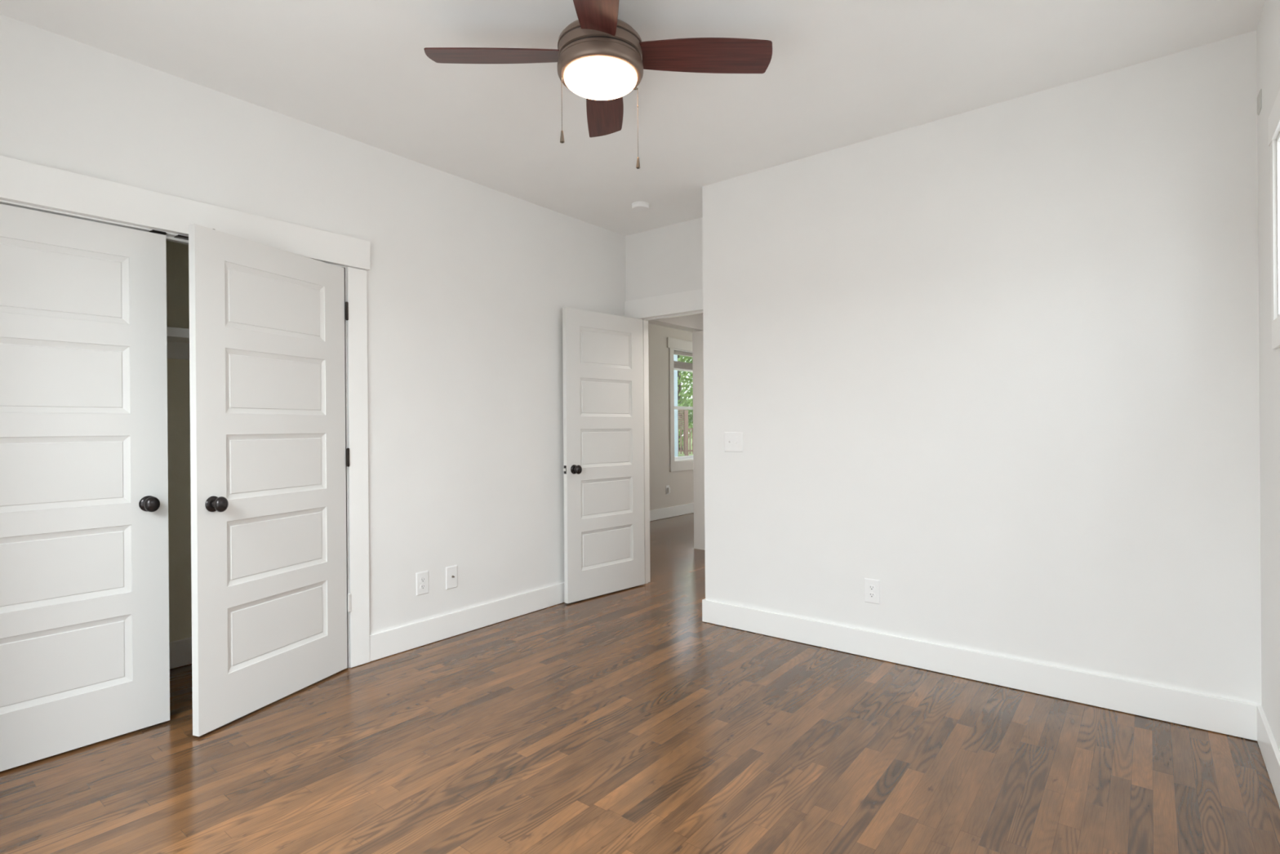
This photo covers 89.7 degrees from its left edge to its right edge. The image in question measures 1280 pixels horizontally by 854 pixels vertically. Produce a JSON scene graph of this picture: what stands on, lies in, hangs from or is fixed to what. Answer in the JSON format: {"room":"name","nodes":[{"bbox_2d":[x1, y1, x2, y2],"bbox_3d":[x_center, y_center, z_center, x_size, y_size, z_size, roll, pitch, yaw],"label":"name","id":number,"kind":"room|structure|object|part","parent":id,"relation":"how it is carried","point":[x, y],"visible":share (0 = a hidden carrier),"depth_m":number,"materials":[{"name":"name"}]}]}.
{"room":"empty bedroom","nodes":[
{"label":"empty bedroom","id":0,"kind":"room"},
{"bbox_2d":[165,240,191,641],"bbox_3d":[-2.379,-0.121,2.976,0.705,2.735,2.290,0,0,38],"label":"wall","id":1,"kind":"structure","parent":0,"point":[177,253],"depth_m":3.35,"materials":[{"name":"paint"}]},
{"bbox_2d":[166,326,189,359],"bbox_3d":[-2.423,-0.409,3.022,0.383,0.112,2.070,0,0,38],"label":"closet shelf","id":2,"kind":"object","parent":1,"relation":"attached to","point":[177,339],"visible":0.02,"depth_m":3.31,"materials":[{"name":"paint"}]},
{"bbox_2d":[168,636,191,669],"bbox_3d":[-2.555,1.176,3.137,0.015,0.137,2.070,0,0,38],"label":"baseboard","id":3,"kind":"structure","parent":1,"relation":"attached to","point":[180,651],"depth_m":3.34,"materials":[{"name":"paint"}]},
{"bbox_2d":[0,13,626,666],"bbox_3d":[-1.422,-0.129,3.519,0.120,2.735,4.090,0,0,38],"label":"wall","id":4,"kind":"structure","parent":0,"point":[469,284],"depth_m":3.63,"materials":[{"name":"paint"}]},
{"bbox_2d":[0,204,169,771],"bbox_3d":[-2.212,0.215,2.399,0.100,2.040,0.765,0,0,38],"label":"door","id":5,"kind":"structure","parent":4,"relation":"in","point":[85,651],"depth_m":2.49,"materials":[{"name":"paint"}]},
{"bbox_3d":[-1.991,0.316,2.626,0.037,0.063,0.054,0,0,38],"label":"knob","id":6,"kind":"part","parent":5,"relation":"part of","materials":[{"name":"brown metal"}]},
{"bbox_2d":[0,155,370,667],"bbox_3d":[-2.023,0.137,2.730,0.156,2.213,1.783,0,0,38],"label":"door frame","id":7,"kind":"structure","parent":4,"relation":"attached to","point":[23,184],"depth_m":3.05,"materials":[{"name":"paint"}]},
{"bbox_3d":[-2.022,-0.815,2.698,0.038,0.007,0.055,0,0,38],"label":"strike plate","id":8,"kind":"part","parent":7,"relation":"part of","materials":[{"name":"brown metal"}]},
{"bbox_3d":[-1.966,-0.815,2.768,0.038,0.007,0.055,0,0,38],"label":"strike plate","id":9,"kind":"part","parent":7,"relation":"part of","materials":[{"name":"brown metal"}]},
{"bbox_3d":[-1.984,-0.895,2.692,0.036,0.149,1.783,0,0,38],"label":"head casing","id":10,"kind":"part","parent":7,"relation":"part of","materials":[{"name":"paint"}]},
{"bbox_3d":[-1.467,0.207,3.349,0.018,2.059,0.102,0,0,38],"label":"casing","id":11,"kind":"part","parent":7,"relation":"part of","materials":[{"name":"paint"}]},
{"bbox_2d":[188,223,351,736],"bbox_3d":[-1.615,0.207,2.927,0.100,2.047,0.791,0,0,20],"label":"door","id":12,"kind":"structure","parent":4,"relation":"in","point":[267,350],"depth_m":2.85,"materials":[{"name":"paint"}]},
{"bbox_3d":[-1.696,0.313,2.606,0.037,0.063,0.054,0,0,20],"label":"knob","id":13,"kind":"part","parent":12,"relation":"part of","materials":[{"name":"brown metal"}]},
{"bbox_2d":[415,570,428,595],"bbox_3d":[-1.232,0.885,3.647,0.008,0.128,0.080,0,0,38],"label":"wall outlet","id":14,"kind":"object","parent":4,"relation":"attached to","point":[422,578],"visible":1,"depth_m":3.64,"materials":[{"name":"white plastic"}]},
{"bbox_2d":[420,577,425,582],"bbox_3d":[-1.230,0.866,3.645,0.002,0.027,0.034,0,0,38],"label":"receptacle","id":15,"kind":"object","parent":14,"relation":"attached to","point":[422,579],"depth_m":3.64,"materials":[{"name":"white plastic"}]},
{"bbox_2d":[420,583,425,589],"bbox_3d":[-1.230,0.905,3.645,0.002,0.027,0.034,0,0,38],"label":"receptacle","id":16,"kind":"object","parent":14,"relation":"attached to","point":[422,585],"depth_m":3.64,"materials":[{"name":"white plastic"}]},
{"bbox_2d":[445,564,457,589],"bbox_3d":[-1.107,0.887,3.796,0.019,0.132,0.080,0,0,38],"label":"plate","id":17,"kind":"object","parent":4,"relation":"attached to","point":[451,571],"visible":1,"depth_m":3.79,"materials":[{"name":"white plastic"}]},
{"bbox_2d":[369,582,564,661],"bbox_3d":[-0.759,1.162,4.235,0.015,0.137,2.157,0,0,38],"label":"baseboard","id":18,"kind":"structure","parent":4,"relation":"attached to","point":[385,643],"depth_m":3.83,"materials":[{"name":"paint"}]},
{"bbox_2d":[624,288,702,583],"bbox_3d":[0.337,0.117,4.800,1.041,2.215,0.143,0,0,38],"label":"door frame","id":19,"kind":"structure","parent":4,"relation":"attached to","point":[690,302],"depth_m":5.01,"materials":[{"name":"paint"}]},
{"bbox_3d":[0.291,-0.916,4.752,1.041,0.149,0.022,0,0,38],"label":"head casing","id":20,"kind":"part","parent":19,"relation":"part of","materials":[{"name":"paint"}]},
{"bbox_2d":[562,306,644,603],"bbox_3d":[-0.251,0.194,4.732,0.166,2.050,0.786,0,0,45],"label":"door","id":21,"kind":"structure","parent":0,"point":[602,353],"depth_m":4.69,"materials":[{"name":"paint"}]},
{"bbox_3d":[-0.426,0.295,4.463,0.037,0.063,0.054,0,0,45],"label":"knob","id":22,"kind":"part","parent":21,"relation":"part of","materials":[{"name":"brown metal"}]},
{"bbox_2d":[0,0,1264,235],"bbox_3d":[1.166,-1.567,5.388,5.750,0.100,10.490,0,0,38],"label":"ceiling","id":23,"kind":"structure","parent":0,"point":[839,73],"depth_m":2.71,"materials":[{"name":"paint"}]},
{"bbox_2d":[423,0,772,168],"bbox_3d":[-0.143,-1.239,2.334,0.963,0.534,0.963,0,0,43],"label":"ceiling fan","id":24,"kind":"object","parent":23,"relation":"hanging from","point":[600,57],"visible":1,"depth_m":2.29,"materials":[{"name":"brown wood"}]},
{"bbox_3d":[-0.527,-1.342,2.327,0.482,0.006,0.165,0,13,0],"label":"fan blade","id":25,"kind":"part","parent":24,"relation":"part of","materials":[{"name":"brown wood"}]},
{"bbox_3d":[-0.268,-1.160,2.251,0.016,0.256,0.012,0,0,-33],"label":"pull chain","id":26,"kind":"part","parent":24,"relation":"part of","materials":[{"name":"metal"}]},
{"bbox_3d":[-0.136,-1.345,1.951,0.165,0.006,0.482,13,0,0],"label":"fan blade","id":27,"kind":"part","parent":24,"relation":"part of","materials":[{"name":"brown wood"}]},
{"bbox_3d":[-0.143,-1.247,2.334,0.264,0.044,0.264,0,0,38],"label":"lamp shade","id":28,"kind":"part","parent":24,"relation":"part of","materials":[{"name":"white glass"}]},
{"bbox_3d":[-0.151,-1.345,2.717,0.165,0.006,0.482,-13,0,0],"label":"fan blade","id":29,"kind":"part","parent":24,"relation":"part of","materials":[{"name":"brown wood"}]},
{"bbox_3d":[-0.013,-1.145,2.418,0.016,0.266,0.012,0,0,-33],"label":"pull chain","id":30,"kind":"part","parent":24,"relation":"part of","materials":[{"name":"metal"}]},
{"bbox_3d":[0.239,-1.348,2.342,0.482,0.006,0.165,0,-13,0],"label":"fan blade","id":31,"kind":"part","parent":24,"relation":"part of","materials":[{"name":"brown wood"}]},
{"bbox_2d":[631,201,648,211],"bbox_3d":[0.004,-1.491,4.364,0.120,0.034,0.120,0,0,38],"label":"smoke detector","id":32,"kind":"object","parent":23,"relation":"attached to","point":[637,206],"visible":1,"depth_m":4.33,"materials":[{"name":"white plastic"}]},
{"bbox_2d":[0,512,1279,853],"bbox_3d":[1.188,1.258,5.390,5.750,0.080,10.490,0,0,38],"label":"floor","id":33,"kind":"structure","parent":0,"point":[626,721],"depth_m":2.36,"materials":[{"name":"brown wood"}]},
{"bbox_2d":[625,217,702,301],"bbox_3d":[0.524,-0.144,4.662,5.630,2.735,0.120,0,0,38],"label":"wall","id":34,"kind":"structure","parent":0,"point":[668,260],"depth_m":4.84,"materials":[{"name":"paint"}]},
{"bbox_2d":[648,323,693,510],"bbox_3d":[0.371,-0.146,8.791,0.140,2.735,6.160,0,0,38],"label":"wall","id":35,"kind":"structure","parent":0,"point":[681,483],"depth_m":8.57,"materials":[{"name":"paint"}]},
{"bbox_2d":[666,484,670,494],"bbox_3d":[0.385,0.847,8.659,0.034,0.120,0.075,0,0,38],"label":"wall outlet","id":36,"kind":"object","parent":35,"relation":"attached to","point":[668,488],"visible":1,"depth_m":8.65,"materials":[{"name":"white plastic"}]},
{"bbox_2d":[649,502,693,520],"bbox_3d":[0.442,1.150,8.744,0.015,0.137,6.160,0,0,38],"label":"baseboard","id":37,"kind":"structure","parent":35,"relation":"attached to","point":[660,513],"depth_m":8.71,"materials":[{"name":"paint"}]},
{"bbox_2d":[666,337,693,471],"bbox_3d":[0.676,-0.303,9.151,0.153,1.815,1.125,0,0,38],"label":"window","id":38,"kind":"structure","parent":35,"relation":"in","point":[673,344],"depth_m":8.76,"materials":[{"name":"paint"}]},
{"bbox_2d":[673,350,693,372],"bbox_3d":[0.698,-0.921,9.149,0.038,0.264,0.853,0,0,38],"label":"window blind","id":39,"kind":"object","parent":38,"relation":"attached to","point":[678,366],"visible":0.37,"depth_m":9.00,"materials":[{"name":"white plastic"}]},
{"bbox_3d":[0.699,-0.801,9.149,0.038,0.024,0.849,0,0,38],"label":"rail","id":40,"kind":"part","parent":39,"relation":"part of","materials":[{"name":"white plastic"}]},
{"bbox_3d":[0.675,0.082,9.173,0.030,0.737,0.857,0,0,38],"label":"sash","id":41,"kind":"part","parent":38,"relation":"part of","materials":[{"name":"white plastic"}]},
{"bbox_2d":[648,313,705,550],"bbox_3d":[1.660,-0.155,7.769,0.150,2.735,6.160,0,0,38],"label":"wall","id":42,"kind":"structure","parent":0,"point":[693,323],"depth_m":6.42,"materials":[{"name":"paint"}]},
{"bbox_2d":[702,30,1262,705],"bbox_3d":[1.476,-0.151,3.270,2.648,2.735,0.120,0,0,38],"label":"wall","id":43,"kind":"structure","parent":0,"point":[996,366],"depth_m":2.98,"materials":[{"name":"paint"}]},
{"bbox_2d":[724,431,742,452],"bbox_3d":[0.564,0.091,3.906,0.130,0.122,0.018,0,0,38],"label":"light switch","id":44,"kind":"object","parent":43,"relation":"attached to","point":[733,441],"visible":1,"depth_m":3.91,"materials":[{"name":"white plastic"}]},
{"bbox_2d":[864,577,879,604],"bbox_3d":[1.224,0.866,3.395,0.080,0.128,0.008,0,0,38],"label":"wall outlet","id":45,"kind":"object","parent":43,"relation":"attached to","point":[872,586],"visible":1,"depth_m":3.39,"materials":[{"name":"white plastic"}]},
{"bbox_2d":[868,584,875,590],"bbox_3d":[1.222,0.847,3.393,0.034,0.027,0.002,0,0,38],"label":"receptacle","id":46,"kind":"object","parent":45,"relation":"attached to","point":[871,587],"depth_m":3.39,"materials":[{"name":"white plastic"}]},
{"bbox_2d":[868,591,875,597],"bbox_3d":[1.222,0.886,3.393,0.034,0.027,0.002,0,0,38],"label":"receptacle","id":47,"kind":"object","parent":45,"relation":"attached to","point":[871,594],"depth_m":3.39,"materials":[{"name":"white plastic"}]},
{"bbox_2d":[702,598,1262,740],"bbox_3d":[1.546,1.144,3.455,2.543,0.137,0.515,0,0,38],"label":"baseboard","id":48,"kind":"structure","parent":43,"relation":"attached to","point":[1238,718],"depth_m":2.99,"materials":[{"name":"paint"}]},
{"bbox_2d":[1257,0,1279,751],"bbox_3d":[1.322,-0.149,1.025,0.140,2.735,3.590,0,0,38],"label":"wall","id":49,"kind":"structure","parent":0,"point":[1268,26],"depth_m":2.28,"materials":[{"name":"paint"}]},
{"bbox_2d":[1257,88,1262,115],"bbox_3d":[2.319,-1.215,2.409,0.006,0.070,0.075,0,0,38],"label":"wall sensor","id":50,"kind":"object","parent":49,"relation":"attached to","point":[1260,95],"visible":1,"depth_m":2.39,"materials":[{"name":"grey plastic"}]},
{"bbox_2d":[1257,705,1279,807],"bbox_3d":[1.266,1.148,1.068,0.015,0.137,3.575,0,0,38],"label":"baseboard","id":51,"kind":"structure","parent":49,"relation":"attached to","point":[1268,748],"depth_m":2.23,"materials":[{"name":"paint"}]},
{"bbox_2d":[1268,88,1279,349],"bbox_3d":[1.854,-0.646,1.719,0.143,0.780,1.025,0,0,38],"label":"window","id":52,"kind":"structure","parent":49,"relation":"attached to","point":[1274,116],"depth_m":2.11,"materials":[{"name":"paint"}]},
{"label":"outside","id":53,"kind":"structure","parent":0,"visible":0},
{"bbox_2d":[678,435,693,456],"bbox_3d":[-6.957,1.410,43.808,54.650,0.200,80.000,0,0,38],"label":"lawn","id":54,"kind":"structure","parent":53,"point":[679,454],"depth_m":32.11,"materials":[{"name":"green plant"}]},
{"bbox_2d":[673,354,678,456],"bbox_3d":[-0.661,-2.330,26.499,4.750,7.200,5.800,0,0,0],"label":"house","id":55,"kind":"structure","parent":54,"relation":"on","point":[675,357],"depth_m":23.97,"materials":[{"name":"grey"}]},
{"bbox_2d":[677,355,693,449],"bbox_3d":[1.933,-3.124,33.811,4.774,8.740,5.952,0,0,10],"label":"tree","id":56,"kind":"object","parent":54,"relation":"on","point":[682,402],"visible":0.06,"depth_m":33.59,"materials":[{"name":"green plant"}]},
{"bbox_2d":[677,408,693,455],"bbox_3d":[3.369,0.228,27.990,3.800,2.020,0.180,0,0,0],"label":"picket fence","id":57,"kind":"object","parent":54,"relation":"on","point":[685,428],"visible":0.33,"depth_m":27.97,"materials":[{"name":"brown wood"}]},
{"bbox_3d":[1.724,-0.334,27.985,0.420,0.870,0.030,0,0,0],"label":"lattice panel","id":58,"kind":"part","parent":57,"relation":"part of","materials":[{"name":"brown wood"}]},
{"bbox_3d":[2.019,0.259,28.000,0.160,1.980,0.160,0,0,0],"label":"post","id":59,"kind":"part","parent":57,"relation":"part of","materials":[{"name":"brown wood"}]},
{"bbox_2d":[680,355,693,439],"bbox_3d":[3.742,-3.548,42.928,5.617,9.550,6.640,0,0,-37],"label":"tree","id":60,"kind":"object","parent":54,"relation":"on","point":[688,375],"visible":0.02,"depth_m":42.66,"materials":[{"name":"green plant"}]}
]}

